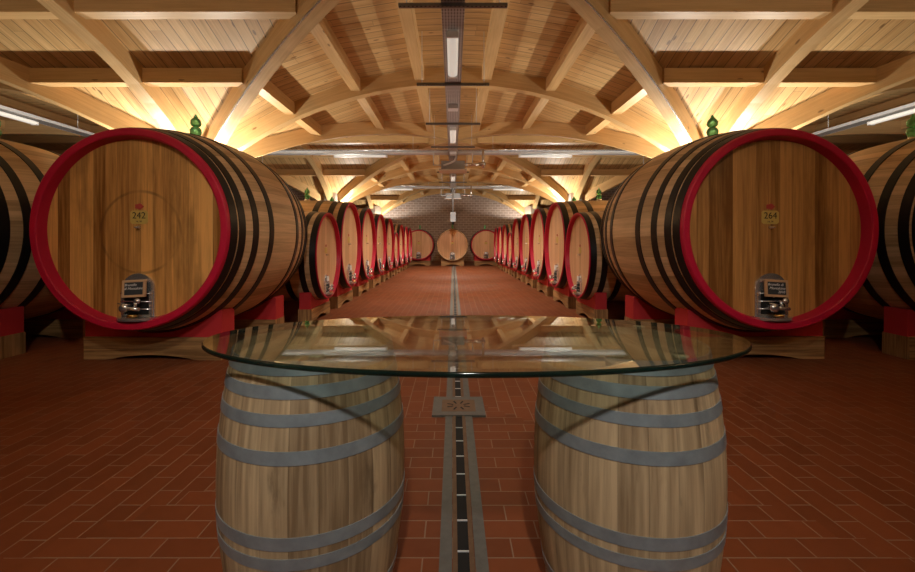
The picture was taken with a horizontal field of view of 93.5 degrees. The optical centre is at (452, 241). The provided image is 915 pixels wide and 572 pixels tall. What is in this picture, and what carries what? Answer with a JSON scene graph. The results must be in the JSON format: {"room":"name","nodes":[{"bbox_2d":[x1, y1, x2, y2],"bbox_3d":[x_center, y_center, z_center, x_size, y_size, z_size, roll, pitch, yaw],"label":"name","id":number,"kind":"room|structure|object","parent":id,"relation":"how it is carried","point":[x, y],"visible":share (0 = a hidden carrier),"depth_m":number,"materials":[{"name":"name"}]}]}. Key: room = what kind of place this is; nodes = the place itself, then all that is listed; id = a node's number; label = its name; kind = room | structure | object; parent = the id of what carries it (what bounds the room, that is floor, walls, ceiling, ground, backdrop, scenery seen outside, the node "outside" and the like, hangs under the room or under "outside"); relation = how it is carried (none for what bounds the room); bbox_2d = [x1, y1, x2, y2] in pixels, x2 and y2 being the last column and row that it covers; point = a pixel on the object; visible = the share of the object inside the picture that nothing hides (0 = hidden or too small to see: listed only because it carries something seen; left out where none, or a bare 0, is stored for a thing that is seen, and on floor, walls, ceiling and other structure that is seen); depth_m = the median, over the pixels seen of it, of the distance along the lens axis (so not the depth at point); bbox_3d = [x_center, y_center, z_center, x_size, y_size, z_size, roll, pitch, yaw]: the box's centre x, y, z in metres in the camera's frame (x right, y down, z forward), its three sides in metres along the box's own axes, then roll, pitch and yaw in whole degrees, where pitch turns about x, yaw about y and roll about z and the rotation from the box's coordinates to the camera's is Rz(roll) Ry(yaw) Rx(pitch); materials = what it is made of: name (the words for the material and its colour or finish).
{"room":"wine cellar","nodes":[
{"label":"wine cellar","id":0,"kind":"room"},
{"bbox_2d":[292,189,615,260],"bbox_3d":[0.000,-1.700,29.450,32.500,6.000,0.300,0,0,0],"label":"wall","id":1,"kind":"structure","parent":0,"point":[432,212],"depth_m":29.30,"materials":[{"name":"brick"}]},
{"bbox_2d":[0,0,914,214],"bbox_3d":[0.000,-3.168,11.550,32.500,3.264,36.100,0,0,0],"label":"ceiling","id":2,"kind":"structure","parent":0,"point":[349,73],"depth_m":7.62,"materials":[{"name":"brown wood"}]},
{"bbox_2d":[0,105,94,136],"bbox_3d":[-9.600,-3.197,10.500,0.305,0.805,19.000,0,0,0],"label":"tray","id":3,"kind":"object","parent":2,"relation":"hanging from","point":[44,121],"visible":0.35,"depth_m":10.14,"materials":[{"name":"metal"}]},
{"bbox_2d":[0,111,38,124],"bbox_3d":[-9.600,-2.724,9.200,0.150,0.082,1.380,0,0,0],"label":"light","id":4,"kind":"object","parent":3,"relation":"attached to","point":[4,114],"visible":1,"depth_m":9.46,"materials":[{"name":"white"}]},
{"bbox_2d":[215,0,321,140],"bbox_3d":[-2.773,-2.479,6.549,5.835,1.592,0.022,0,0,43],"label":"ceiling beam","id":5,"kind":"structure","parent":2,"relation":"attached to","point":[319,1],"depth_m":6.59,"materials":[{"name":"brown wood"}]},
{"bbox_2d":[262,149,643,163],"bbox_3d":[0.000,-2.945,13.957,19.500,1.194,0.350,0,0,0],"label":"tray","id":6,"kind":"object","parent":2,"relation":"hanging from","point":[284,151],"visible":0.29,"depth_m":13.87,"materials":[{"name":"metal"}]},
{"bbox_2d":[334,155,387,157],"bbox_3d":[-3.000,-2.794,14.000,1.725,0.082,0.150,0,0,0],"label":"light","id":7,"kind":"object","parent":6,"relation":"attached to","point":[335,156],"visible":1,"depth_m":13.94,"materials":[{"name":"white plastic"}]},
{"bbox_2d":[269,151,636,153],"bbox_3d":[0.000,-2.900,13.870,19.500,0.090,0.005,0,0,0],"label":"tray","id":8,"kind":"object","parent":6,"relation":"on","point":[276,151],"depth_m":13.87,"materials":[{"name":"metal"}]},
{"bbox_2d":[266,154,639,154],"bbox_3d":[0.000,-2.860,14.000,19.500,0.006,0.260,0,0,0],"label":"tray","id":9,"kind":"object","parent":6,"relation":"on","point":[266,154],"depth_m":14.04,"materials":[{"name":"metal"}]},
{"bbox_2d":[518,155,571,157],"bbox_3d":[3.000,-2.794,14.000,1.725,0.082,0.150,0,0,0],"label":"light","id":10,"kind":"object","parent":6,"relation":"attached to","point":[519,156],"visible":1,"depth_m":13.94,"materials":[{"name":"white"}]},
{"bbox_2d":[398,0,507,7],"bbox_3d":[0.000,-3.135,4.899,1.240,0.930,0.044,0,0,0],"label":"hanger","id":11,"kind":"object","parent":2,"relation":"hanging from","point":[400,5],"visible":1,"depth_m":4.88,"materials":[{"name":"metal"}]},
{"bbox_2d":[417,83,488,85],"bbox_3d":[0.000,-3.135,7.349,1.240,0.930,0.044,0,0,0],"label":"hanger","id":12,"kind":"object","parent":2,"relation":"hanging from","point":[418,84],"visible":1,"depth_m":7.33,"materials":[{"name":"metal"}]},
{"bbox_2d":[426,88,479,124],"bbox_3d":[0.000,-3.135,9.799,1.240,0.930,0.044,0,0,0],"label":"hanger","id":13,"kind":"object","parent":2,"relation":"hanging from","point":[429,123],"visible":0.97,"depth_m":9.79,"materials":[{"name":"metal"}]},
{"bbox_2d":[431,115,474,147],"bbox_3d":[0.000,-3.135,12.199,1.240,0.930,0.044,0,0,0],"label":"hanger","id":14,"kind":"object","parent":2,"relation":"hanging from","point":[434,146],"visible":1,"depth_m":12.18,"materials":[{"name":"metal"}]},
{"bbox_2d":[441,174,464,188],"bbox_3d":[0.000,-3.135,21.599,1.240,0.930,0.044,0,0,0],"label":"hanger","id":15,"kind":"object","parent":2,"relation":"hanging from","point":[442,174],"visible":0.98,"depth_m":21.59,"materials":[{"name":"metal"}]},
{"bbox_2d":[290,182,617,188],"bbox_3d":[0.000,-2.945,22.857,19.500,1.194,0.350,0,0,0],"label":"tray","id":16,"kind":"object","parent":2,"relation":"hanging from","point":[428,186],"visible":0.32,"depth_m":22.73,"materials":[{"name":"metal"}]},
{"bbox_2d":[383,189,412,189],"bbox_3d":[-3.000,-2.794,22.900,1.725,0.082,0.150,0,0,0],"label":"light","id":17,"kind":"object","parent":16,"relation":"attached to","point":[383,189],"visible":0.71,"depth_m":22.83,"materials":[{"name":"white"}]},
{"bbox_2d":[291,188,616,188],"bbox_3d":[0.000,-2.860,22.900,19.500,0.006,0.260,0,0,0],"label":"tray","id":18,"kind":"object","parent":16,"relation":"on","point":[291,188],"depth_m":22.96,"materials":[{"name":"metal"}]},
{"bbox_2d":[493,189,522,189],"bbox_3d":[3.000,-2.794,22.900,1.725,0.082,0.150,0,0,0],"label":"light","id":19,"kind":"object","parent":16,"relation":"attached to","point":[493,189],"visible":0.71,"depth_m":22.83,"materials":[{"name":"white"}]},
{"bbox_2d":[584,0,691,141],"bbox_3d":[2.773,-2.479,6.549,5.835,1.592,0.022,0,0,-43],"label":"ceiling beam","id":20,"kind":"structure","parent":2,"relation":"attached to","point":[586,1],"depth_m":6.59,"materials":[{"name":"brown wood"}]},
{"bbox_2d":[812,102,914,136],"bbox_3d":[9.600,-3.197,10.500,0.305,0.805,19.000,0,0,0],"label":"tray","id":21,"kind":"object","parent":2,"relation":"hanging from","point":[861,121],"visible":0.35,"depth_m":9.98,"materials":[{"name":"metal"}]},
{"bbox_2d":[867,108,914,124],"bbox_3d":[9.600,-2.724,9.200,0.150,0.082,1.380,0,0,0],"label":"light","id":22,"kind":"object","parent":21,"relation":"attached to","point":[908,112],"visible":1,"depth_m":9.35,"materials":[{"name":"white"}]},
{"bbox_3d":[0.000,-3.135,2.349,1.240,0.930,0.045,0,0,0],"label":"hanger","id":23,"kind":"object","parent":2,"relation":"hanging from","visible":0},
{"bbox_2d":[441,0,464,192],"bbox_3d":[0.000,-2.748,12.400,0.274,0.063,24.000,0,0,0],"label":"cable tray","id":24,"kind":"object","parent":23,"relation":"on","point":[452,18],"visible":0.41,"depth_m":6.62,"materials":[{"name":"metal"}]},
{"bbox_2d":[447,31,458,77],"bbox_3d":[-0.005,-2.649,6.150,0.150,0.082,1.380,0,0,0],"label":"light","id":25,"kind":"object","parent":24,"relation":"attached to","point":[452,36],"visible":1,"depth_m":5.96,"materials":[{"name":"white plastic"}]},
{"bbox_2d":[450,188,455,224],"bbox_3d":[0.000,-1.790,21.500,0.260,1.860,0.220,0,0,0],"label":"speaker","id":26,"kind":"object","parent":24,"relation":"hanging from","point":[452,214],"visible":1,"depth_m":21.39},
{"bbox_2d":[450,127,455,143],"bbox_3d":[0.000,-2.649,10.700,0.150,0.082,1.380,0,0,0],"label":"light","id":27,"kind":"object","parent":24,"relation":"attached to","point":[452,129],"visible":1,"depth_m":10.56,"materials":[{"name":"white"}]},
{"bbox_2d":[448,104,457,111],"bbox_3d":[0.000,-2.670,8.550,0.200,0.090,0.200,0,0,0],"label":"junction box","id":28,"kind":"object","parent":24,"relation":"attached to","point":[451,107],"visible":1,"depth_m":8.45,"materials":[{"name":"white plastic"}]},
{"bbox_2d":[441,186,472,199],"bbox_3d":[0.184,-2.579,22.675,1.668,0.682,0.650,0,0,0],"label":"cooler","id":29,"kind":"object","parent":24,"relation":"hanging from","point":[448,195],"visible":0.93,"depth_m":22.45,"materials":[{"name":"white plastic"}]},
{"bbox_2d":[432,149,485,173],"bbox_3d":[0.184,-2.579,13.725,1.668,0.682,0.650,0,0,0],"label":"cooler","id":30,"kind":"object","parent":24,"relation":"hanging from","point":[447,167],"visible":0.98,"depth_m":13.50,"materials":[{"name":"white plastic"}]},
{"bbox_2d":[0,261,914,571],"bbox_3d":[0.000,1.400,11.550,32.200,0.200,35.800,0,0,0],"label":"floor","id":31,"kind":"structure","parent":0,"point":[107,465],"depth_m":2.72,"materials":[{"name":"tile"}]},
{"bbox_2d":[0,306,25,358],"bbox_3d":[-5.780,1.025,4.890,1.540,0.550,0.300,0,0,0],"label":"cradle","id":32,"kind":"object","parent":31,"relation":"on","point":[12,334],"visible":1,"depth_m":4.89,"materials":[{"name":"red paint"}]},
{"bbox_2d":[0,139,65,319],"bbox_3d":[-5.780,-0.146,5.394,2.320,2.353,2.252,0,0,0],"label":"wine cask","id":33,"kind":"object","parent":32,"relation":"on","point":[23,167],"visible":0.49,"depth_m":4.79,"materials":[{"name":"brown wood"}]},
{"bbox_2d":[24,308,84,337],"bbox_3d":[-5.780,1.025,5.970,1.540,0.550,0.300,0,0,0],"label":"cradle","id":34,"kind":"object","parent":31,"relation":"on","point":[63,323],"visible":0.38,"depth_m":5.82,"materials":[{"name":"red paint"}]},
{"bbox_2d":[84,308,234,359],"bbox_3d":[-3.315,1.025,4.890,1.540,0.550,0.300,0,0,1],"label":"cradle","id":35,"kind":"object","parent":31,"relation":"on","point":[100,343],"visible":0.8,"depth_m":4.75,"materials":[{"name":"red paint"}]},
{"bbox_2d":[29,127,306,331],"bbox_3d":[-3.242,-0.146,5.394,2.320,2.353,2.252,0,0,2],"label":"wine cask","id":36,"kind":"object","parent":35,"relation":"on","point":[131,228],"visible":0.98,"depth_m":4.42,"materials":[{"name":"brown wood"}]},
{"bbox_2d":[116,316,157,321],"bbox_3d":[-3.224,0.777,4.342,0.382,0.029,0.150,0,0,2],"label":"drip tray","id":37,"kind":"object","parent":36,"relation":"on","point":[120,318],"depth_m":4.30,"materials":[{"name":"silver metal"}]},
{"bbox_2d":[190,114,201,135],"bbox_3d":[-3.241,-1.443,5.420,0.136,0.336,0.136,0,0,0],"label":"glass airlock","id":38,"kind":"object","parent":36,"relation":"on","point":[195,121],"visible":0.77,"depth_m":5.38,"materials":[{"name":"green glass"}]},
{"bbox_2d":[234,295,283,336],"bbox_3d":[-3.167,1.025,5.969,1.540,0.550,0.300,0,0,2],"label":"cradle","id":39,"kind":"object","parent":31,"relation":"on","point":[271,311],"visible":0.29,"depth_m":5.82,"materials":[{"name":"red paint"}]},
{"bbox_2d":[215,326,404,571],"bbox_3d":[-0.510,0.833,1.600,0.657,0.935,0.657,0,0,-17],"label":"wine barrel","id":40,"kind":"object","parent":31,"relation":"on","point":[310,471],"visible":0.98,"depth_m":1.33,"materials":[{"name":"brown wood"}]},
{"bbox_2d":[308,353,323,359],"bbox_3d":[-0.429,0.360,1.350,0.048,0.010,0.047,0,0,0],"label":"pad","id":41,"kind":"object","parent":40,"relation":"on","point":[316,356],"visible":1,"depth_m":1.34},
{"bbox_2d":[362,325,373,328],"bbox_3d":[-0.359,0.360,1.815,0.048,0.010,0.047,0,0,0],"label":"pad","id":42,"kind":"object","parent":40,"relation":"on","point":[364,326],"visible":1,"depth_m":1.81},
{"bbox_2d":[298,292,329,321],"bbox_3d":[-2.360,1.053,7.364,0.220,0.495,1.024,0,0,0],"label":"cradle","id":43,"kind":"object","parent":31,"relation":"on","point":[310,308],"visible":0.83,"depth_m":6.85,"materials":[{"name":"red paint"}]},
{"bbox_2d":[266,211,340,300],"bbox_3d":[-2.864,0.220,7.364,1.631,1.560,1.536,0,0,0],"label":"wine cask","id":44,"kind":"object","parent":43,"relation":"on","point":[318,273],"visible":0.47,"depth_m":7.02,"materials":[{"name":"brown wood"}]},
{"bbox_2d":[323,192,345,201],"bbox_3d":[-5.300,-0.530,19.070,1.146,3.660,1.146,0,0,45],"label":"column","id":45,"kind":"structure","parent":31,"relation":"on","point":[334,195],"depth_m":18.50,"materials":[{"name":"concrete"}]},
{"bbox_2d":[329,284,352,307],"bbox_3d":[-2.360,1.050,9.033,0.220,0.500,1.245,0,0,0],"label":"cradle","id":46,"kind":"object","parent":31,"relation":"on","point":[340,295],"visible":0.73,"depth_m":8.60,"materials":[{"name":"red paint"}]},
{"bbox_2d":[300,199,361,287],"bbox_3d":[-3.027,0.047,9.033,1.983,1.896,1.867,0,0,0],"label":"wine cask","id":47,"kind":"object","parent":46,"relation":"on","point":[346,215],"visible":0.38,"depth_m":8.85,"materials":[{"name":"brown wood"}]},
{"bbox_2d":[304,188,309,198],"bbox_3d":[-3.064,-1.002,9.033,0.116,0.286,0.116,0,0,0],"label":"glass airlock","id":48,"kind":"object","parent":47,"relation":"on","point":[307,196],"visible":0.96,"depth_m":9.00,"materials":[{"name":"green glass"}]},
{"bbox_2d":[352,275,368,295],"bbox_3d":[-2.360,1.047,10.897,0.220,0.506,1.250,0,0,0],"label":"cradle","id":49,"kind":"object","parent":31,"relation":"on","point":[360,286],"visible":0.7,"depth_m":10.44,"materials":[{"name":"red paint"}]},
{"bbox_2d":[357,208,375,279],"bbox_3d":[-3.031,0.037,10.897,1.992,1.905,1.876,0,0,0],"label":"wine cask","id":50,"kind":"object","parent":49,"relation":"on","point":[368,231],"visible":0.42,"depth_m":10.90,"materials":[{"name":"brown wood"}]},
{"bbox_2d":[364,206,380,213],"bbox_3d":[-5.300,-0.530,28.520,1.146,3.660,1.146,0,0,45],"label":"column","id":51,"kind":"structure","parent":31,"relation":"on","point":[376,209],"depth_m":28.02,"materials":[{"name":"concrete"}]},
{"bbox_2d":[368,272,380,287],"bbox_3d":[-2.360,1.047,12.751,0.220,0.506,1.236,0,0,0],"label":"cradle","id":52,"kind":"object","parent":31,"relation":"on","point":[375,279],"visible":0.62,"depth_m":12.33,"materials":[{"name":"red paint"}]},
{"bbox_2d":[373,213,386,273],"bbox_3d":[-3.021,0.047,12.751,1.969,1.883,1.854,0,0,0],"label":"wine cask","id":53,"kind":"object","parent":52,"relation":"on","point":[381,243],"visible":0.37,"depth_m":12.83,"materials":[{"name":"brown wood"}]},
{"bbox_2d":[380,270,388,281],"bbox_3d":[-2.360,1.054,14.595,0.220,0.491,1.229,0,0,0],"label":"cradle","id":54,"kind":"object","parent":31,"relation":"on","point":[385,275],"visible":0.56,"depth_m":14.25,"materials":[{"name":"red paint"}]},
{"bbox_2d":[384,218,393,270],"bbox_3d":[-3.015,0.068,14.595,1.958,1.872,1.843,0,0,0],"label":"wine cask","id":55,"kind":"object","parent":54,"relation":"on","point":[388,222],"visible":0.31,"depth_m":14.67,"materials":[{"name":"brown wood"}]},
{"bbox_2d":[389,268,394,277],"bbox_3d":[-2.360,1.057,16.192,0.220,0.487,0.931,0,0,0],"label":"cradle","id":56,"kind":"object","parent":31,"relation":"on","point":[392,271],"visible":0.44,"depth_m":15.87,"materials":[{"name":"red paint"}]},
{"bbox_2d":[393,232,398,267],"bbox_3d":[-2.796,0.298,16.192,1.483,1.418,1.396,0,0,0],"label":"wine cask","id":57,"kind":"object","parent":56,"relation":"on","point":[396,238],"visible":0.25,"depth_m":16.29,"materials":[{"name":"brown wood"}]},
{"bbox_2d":[394,266,399,274],"bbox_3d":[-2.360,1.062,17.778,0.220,0.477,1.192,0,0,0],"label":"cradle","id":58,"kind":"object","parent":31,"relation":"on","point":[397,270],"visible":0.46,"depth_m":17.43,"materials":[{"name":"red paint"}]},
{"bbox_2d":[393,224,403,265],"bbox_3d":[-2.988,0.110,17.778,1.900,1.816,1.789,0,0,0],"label":"wine cask","id":59,"kind":"object","parent":58,"relation":"on","point":[398,228],"visible":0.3,"depth_m":17.93,"materials":[{"name":"brown wood"}]},
{"bbox_2d":[409,256,429,265],"bbox_3d":[-1.870,1.039,23.740,1.240,0.522,0.280,0,0,0],"label":"cradle","id":60,"kind":"object","parent":31,"relation":"on","point":[426,261],"visible":0.78,"depth_m":23.60,"materials":[{"name":"red paint"}]},
{"bbox_2d":[412,229,434,259],"bbox_3d":[-1.870,0.147,24.248,1.726,1.753,1.833,0,0,0],"label":"wine cask","id":61,"kind":"object","parent":60,"relation":"on","point":[423,242],"visible":0.72,"depth_m":23.48,"materials":[{"name":"brown wood"}]},
{"bbox_2d":[441,257,463,265],"bbox_3d":[-0.030,1.055,23.540,1.240,0.490,0.280,0,0,0],"label":"cradle","id":62,"kind":"object","parent":31,"relation":"on","point":[444,262],"visible":0.87,"depth_m":23.40,"materials":[{"name":"brown wood"}]},
{"bbox_2d":[436,228,468,260],"bbox_3d":[-0.030,0.146,24.079,1.790,1.817,1.901,0,0,0],"label":"wine cask","id":63,"kind":"object","parent":62,"relation":"on","point":[452,244],"visible":0.98,"depth_m":23.28,"materials":[{"name":"brown wood"}]},
{"bbox_2d":[432,397,485,416],"bbox_3d":[0.043,1.292,3.380,0.400,0.020,0.380,0,0,0],"label":"drain cover","id":64,"kind":"object","parent":31,"relation":"on","point":[442,406],"visible":1,"depth_m":3.34,"materials":[{"name":"stone"}]},
{"bbox_2d":[439,266,488,571],"bbox_3d":[0.043,1.296,11.652,0.198,0.014,22.703,0,0,0],"label":"floor drain","id":65,"kind":"object","parent":31,"relation":"on","point":[464,550],"visible":0.98,"depth_m":2.29,"materials":[{"name":"metal"}]},
{"bbox_2d":[474,256,496,265],"bbox_3d":[1.800,1.039,23.740,1.240,0.522,0.280,0,0,0],"label":"cradle","id":66,"kind":"object","parent":31,"relation":"on","point":[477,262],"visible":0.85,"depth_m":23.60,"materials":[{"name":"red paint"}]},
{"bbox_2d":[469,229,493,259],"bbox_3d":[1.800,0.147,24.248,1.726,1.753,1.833,0,0,0],"label":"wine cask","id":67,"kind":"object","parent":66,"relation":"on","point":[481,244],"visible":0.73,"depth_m":23.48,"materials":[{"name":"brown wood"}]},
{"bbox_2d":[506,266,511,274],"bbox_3d":[2.360,1.062,17.778,0.220,0.477,1.192,0,0,0],"label":"cradle","id":68,"kind":"object","parent":31,"relation":"on","point":[508,270],"visible":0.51,"depth_m":17.43,"materials":[{"name":"red paint"}]},
{"bbox_2d":[502,224,512,265],"bbox_3d":[2.988,0.110,17.778,1.900,1.816,1.789,0,0,0],"label":"wine cask","id":69,"kind":"object","parent":68,"relation":"on","point":[507,228],"visible":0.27,"depth_m":17.93,"materials":[{"name":"brown wood"}]},
{"bbox_2d":[511,268,516,277],"bbox_3d":[2.360,1.057,16.192,0.220,0.487,0.931,0,0,0],"label":"cradle","id":70,"kind":"object","parent":31,"relation":"on","point":[513,271],"visible":0.52,"depth_m":15.87,"materials":[{"name":"red paint"}]},
{"bbox_2d":[507,232,512,267],"bbox_3d":[2.796,0.298,16.192,1.483,1.418,1.396,0,0,0],"label":"wine cask","id":71,"kind":"object","parent":70,"relation":"on","point":[509,238],"visible":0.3,"depth_m":16.27,"materials":[{"name":"brown wood"}]},
{"bbox_2d":[517,270,525,281],"bbox_3d":[2.360,1.054,14.595,0.220,0.491,1.229,0,0,0],"label":"cradle","id":72,"kind":"object","parent":31,"relation":"on","point":[520,275],"visible":0.49,"depth_m":14.25,"materials":[{"name":"red paint"}]},
{"bbox_2d":[512,218,521,270],"bbox_3d":[3.015,0.068,14.595,1.958,1.872,1.843,0,0,0],"label":"wine cask","id":73,"kind":"object","parent":72,"relation":"on","point":[517,222],"visible":0.23,"depth_m":14.67,"materials":[{"name":"brown wood"}]},
{"bbox_2d":[525,272,537,287],"bbox_3d":[2.360,1.047,12.751,0.220,0.506,1.236,0,0,0],"label":"cradle","id":74,"kind":"object","parent":31,"relation":"on","point":[530,279],"visible":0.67,"depth_m":12.33,"materials":[{"name":"red paint"}]},
{"bbox_2d":[519,213,532,273],"bbox_3d":[3.021,0.047,12.751,1.969,1.883,1.854,0,0,0],"label":"wine cask","id":75,"kind":"object","parent":74,"relation":"on","point":[524,243],"visible":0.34,"depth_m":12.83,"materials":[{"name":"brown wood"}]},
{"bbox_2d":[525,206,541,213],"bbox_3d":[5.300,-0.530,28.520,1.146,3.660,1.146,0,0,45],"label":"column","id":76,"kind":"structure","parent":31,"relation":"on","point":[528,209],"depth_m":28.02,"materials":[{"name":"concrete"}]},
{"bbox_2d":[537,275,553,295],"bbox_3d":[2.360,1.047,10.897,0.220,0.506,1.250,0,0,0],"label":"cradle","id":77,"kind":"object","parent":31,"relation":"on","point":[545,286],"visible":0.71,"depth_m":10.44,"materials":[{"name":"red paint"}]},
{"bbox_2d":[530,208,548,279],"bbox_3d":[3.031,0.037,10.897,1.992,1.905,1.876,0,0,0],"label":"wine cask","id":78,"kind":"object","parent":77,"relation":"on","point":[537,231],"visible":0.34,"depth_m":10.90,"materials":[{"name":"brown wood"}]},
{"bbox_2d":[553,284,576,307],"bbox_3d":[2.360,1.050,9.033,0.220,0.500,1.245,0,0,0],"label":"cradle","id":79,"kind":"object","parent":31,"relation":"on","point":[565,295],"visible":0.72,"depth_m":8.60,"materials":[{"name":"red paint"}]},
{"bbox_2d":[544,199,607,287],"bbox_3d":[3.027,0.047,9.033,1.983,1.896,1.867,0,0,0],"label":"wine cask","id":80,"kind":"object","parent":79,"relation":"on","point":[559,215],"visible":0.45,"depth_m":8.85,"materials":[{"name":"brown wood"}]},
{"bbox_2d":[596,188,601,198],"bbox_3d":[3.064,-1.002,9.033,0.116,0.286,0.116,0,0,0],"label":"glass airlock","id":81,"kind":"object","parent":80,"relation":"on","point":[598,196],"visible":0.96,"depth_m":9.00,"materials":[{"name":"green glass"}]},
{"bbox_2d":[560,192,582,201],"bbox_3d":[5.300,-0.530,19.070,1.146,3.660,1.146,0,0,45],"label":"column","id":82,"kind":"structure","parent":31,"relation":"on","point":[570,195],"depth_m":18.50,"materials":[{"name":"concrete"}]},
{"bbox_2d":[576,292,607,323],"bbox_3d":[2.360,1.053,7.364,0.220,0.495,1.024,0,0,0],"label":"cradle","id":83,"kind":"object","parent":31,"relation":"on","point":[595,307],"visible":0.86,"depth_m":6.85,"materials":[{"name":"red paint"}]},
{"bbox_2d":[565,211,642,300],"bbox_3d":[2.864,0.220,7.364,1.631,1.560,1.536,0,0,0],"label":"wine cask","id":84,"kind":"object","parent":83,"relation":"on","point":[588,272],"visible":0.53,"depth_m":6.99,"materials":[{"name":"brown wood"}]},
{"bbox_2d":[534,326,727,571],"bbox_3d":[0.634,0.833,1.600,0.657,0.935,0.657,0,0,32],"label":"wine barrel","id":85,"kind":"object","parent":31,"relation":"on","point":[630,470],"visible":0.94,"depth_m":1.33,"materials":[{"name":"brown wood"}]},
{"bbox_2d":[201,315,751,377],"bbox_3d":[0.079,0.347,1.555,1.910,0.016,0.876,0,0,0],"label":"glass tabletop","id":86,"kind":"object","parent":85,"relation":"on","point":[427,374],"visible":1,"depth_m":1.22,"materials":[{"name":"clear glass"}]},
{"bbox_2d":[633,325,644,328],"bbox_3d":[0.785,0.360,1.815,0.048,0.010,0.047,0,0,0],"label":"pad","id":87,"kind":"object","parent":85,"relation":"on","point":[634,326],"visible":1,"depth_m":1.81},
{"bbox_2d":[672,353,688,359],"bbox_3d":[0.715,0.360,1.350,0.048,0.010,0.047,0,0,0],"label":"pad","id":88,"kind":"object","parent":85,"relation":"on","point":[679,356],"visible":1,"depth_m":1.34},
{"bbox_2d":[624,295,674,332],"bbox_3d":[3.212,1.025,5.989,1.540,0.550,0.300,0,0,-2],"label":"cradle","id":89,"kind":"object","parent":31,"relation":"on","point":[636,309],"visible":0.34,"depth_m":5.84,"materials":[{"name":"red paint"}]},
{"bbox_2d":[674,308,823,358],"bbox_3d":[3.360,1.025,4.910,1.540,0.550,0.300,0,0,-2],"label":"cradle","id":90,"kind":"object","parent":31,"relation":"on","point":[807,342],"visible":0.72,"depth_m":4.77,"materials":[{"name":"red paint"}]},
{"bbox_2d":[600,128,878,330],"bbox_3d":[3.283,-0.146,5.413,2.320,2.353,2.252,0,0,-2],"label":"wine cask","id":91,"kind":"object","parent":90,"relation":"on","point":[759,229],"visible":0.97,"depth_m":4.44,"materials":[{"name":"brown wood"}]},
{"bbox_2d":[706,115,718,135],"bbox_3d":[3.282,-1.443,5.439,0.136,0.336,0.136,0,0,0],"label":"glass airlock","id":92,"kind":"object","parent":91,"relation":"on","point":[712,122],"visible":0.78,"depth_m":5.40,"materials":[{"name":"green glass"}]},
{"bbox_2d":[752,316,792,320],"bbox_3d":[3.274,0.777,4.361,0.382,0.029,0.150,0,0,-2],"label":"drip tray","id":93,"kind":"object","parent":91,"relation":"on","point":[758,318],"depth_m":4.33,"materials":[{"name":"silver metal"}]},
{"bbox_2d":[823,308,883,337],"bbox_3d":[5.800,1.025,5.970,1.540,0.550,0.300,0,0,0],"label":"cradle","id":94,"kind":"object","parent":31,"relation":"on","point":[843,323],"visible":0.48,"depth_m":5.82,"materials":[{"name":"red paint"}]},
{"bbox_2d":[882,306,914,359],"bbox_3d":[5.800,1.025,4.890,1.540,0.550,0.300,0,0,0],"label":"cradle","id":95,"kind":"object","parent":31,"relation":"on","point":[898,336],"visible":1,"depth_m":4.84,"materials":[{"name":"red paint"}]},
{"bbox_2d":[842,136,914,319],"bbox_3d":[5.800,-0.146,5.394,2.320,2.353,2.252,0,0,0],"label":"wine cask","id":96,"kind":"object","parent":95,"relation":"on","point":[888,169],"visible":0.49,"depth_m":4.74,"materials":[{"name":"brown wood"}]},
{"bbox_2d":[905,114,914,136],"bbox_3d":[5.800,-1.443,5.420,0.136,0.336,0.136,0,0,0],"label":"glass airlock","id":97,"kind":"object","parent":96,"relation":"on","point":[910,132],"visible":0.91,"depth_m":5.40,"materials":[{"name":"green glass"}]},
{"bbox_3d":[-2.360,1.072,19.570,0.220,0.456,1.192,0,0,0],"label":"cradle","id":98,"kind":"object","parent":31,"relation":"on","visible":0},
{"bbox_2d":[403,226,408,263],"bbox_3d":[-2.988,0.130,19.570,1.900,1.816,1.789,0,0,0],"label":"wine cask","id":99,"kind":"object","parent":98,"relation":"on","point":[406,239],"visible":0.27,"depth_m":19.82,"materials":[{"name":"brown wood"}]},
{"bbox_3d":[-2.360,1.077,21.373,0.220,0.446,1.192,0,0,0],"label":"cradle","id":100,"kind":"object","parent":31,"relation":"on","visible":0},
{"bbox_2d":[408,228,411,261],"bbox_3d":[-2.988,0.141,21.372,1.900,1.816,1.789,0,0,0],"label":"wine cask","id":101,"kind":"object","parent":100,"relation":"on","point":[409,229],"visible":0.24,"depth_m":21.64,"materials":[{"name":"brown wood"}]},
{"bbox_3d":[2.360,1.072,19.570,0.220,0.456,1.192,0,0,0],"label":"cradle","id":102,"kind":"object","parent":31,"relation":"on","visible":0},
{"bbox_2d":[497,226,502,263],"bbox_3d":[2.988,0.130,19.570,1.900,1.816,1.789,0,0,0],"label":"wine cask","id":103,"kind":"object","parent":102,"relation":"on","point":[499,239],"visible":0.23,"depth_m":19.82,"materials":[{"name":"brown wood"}]},
{"bbox_3d":[2.360,1.077,21.372,0.220,0.446,1.192,0,0,0],"label":"cradle","id":104,"kind":"object","parent":31,"relation":"on","visible":0},
{"bbox_2d":[494,228,497,261],"bbox_3d":[2.988,0.141,21.372,1.900,1.816,1.789,0,0,0],"label":"wine cask","id":105,"kind":"object","parent":104,"relation":"on","point":[496,229],"visible":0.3,"depth_m":21.64,"materials":[{"name":"brown wood"}]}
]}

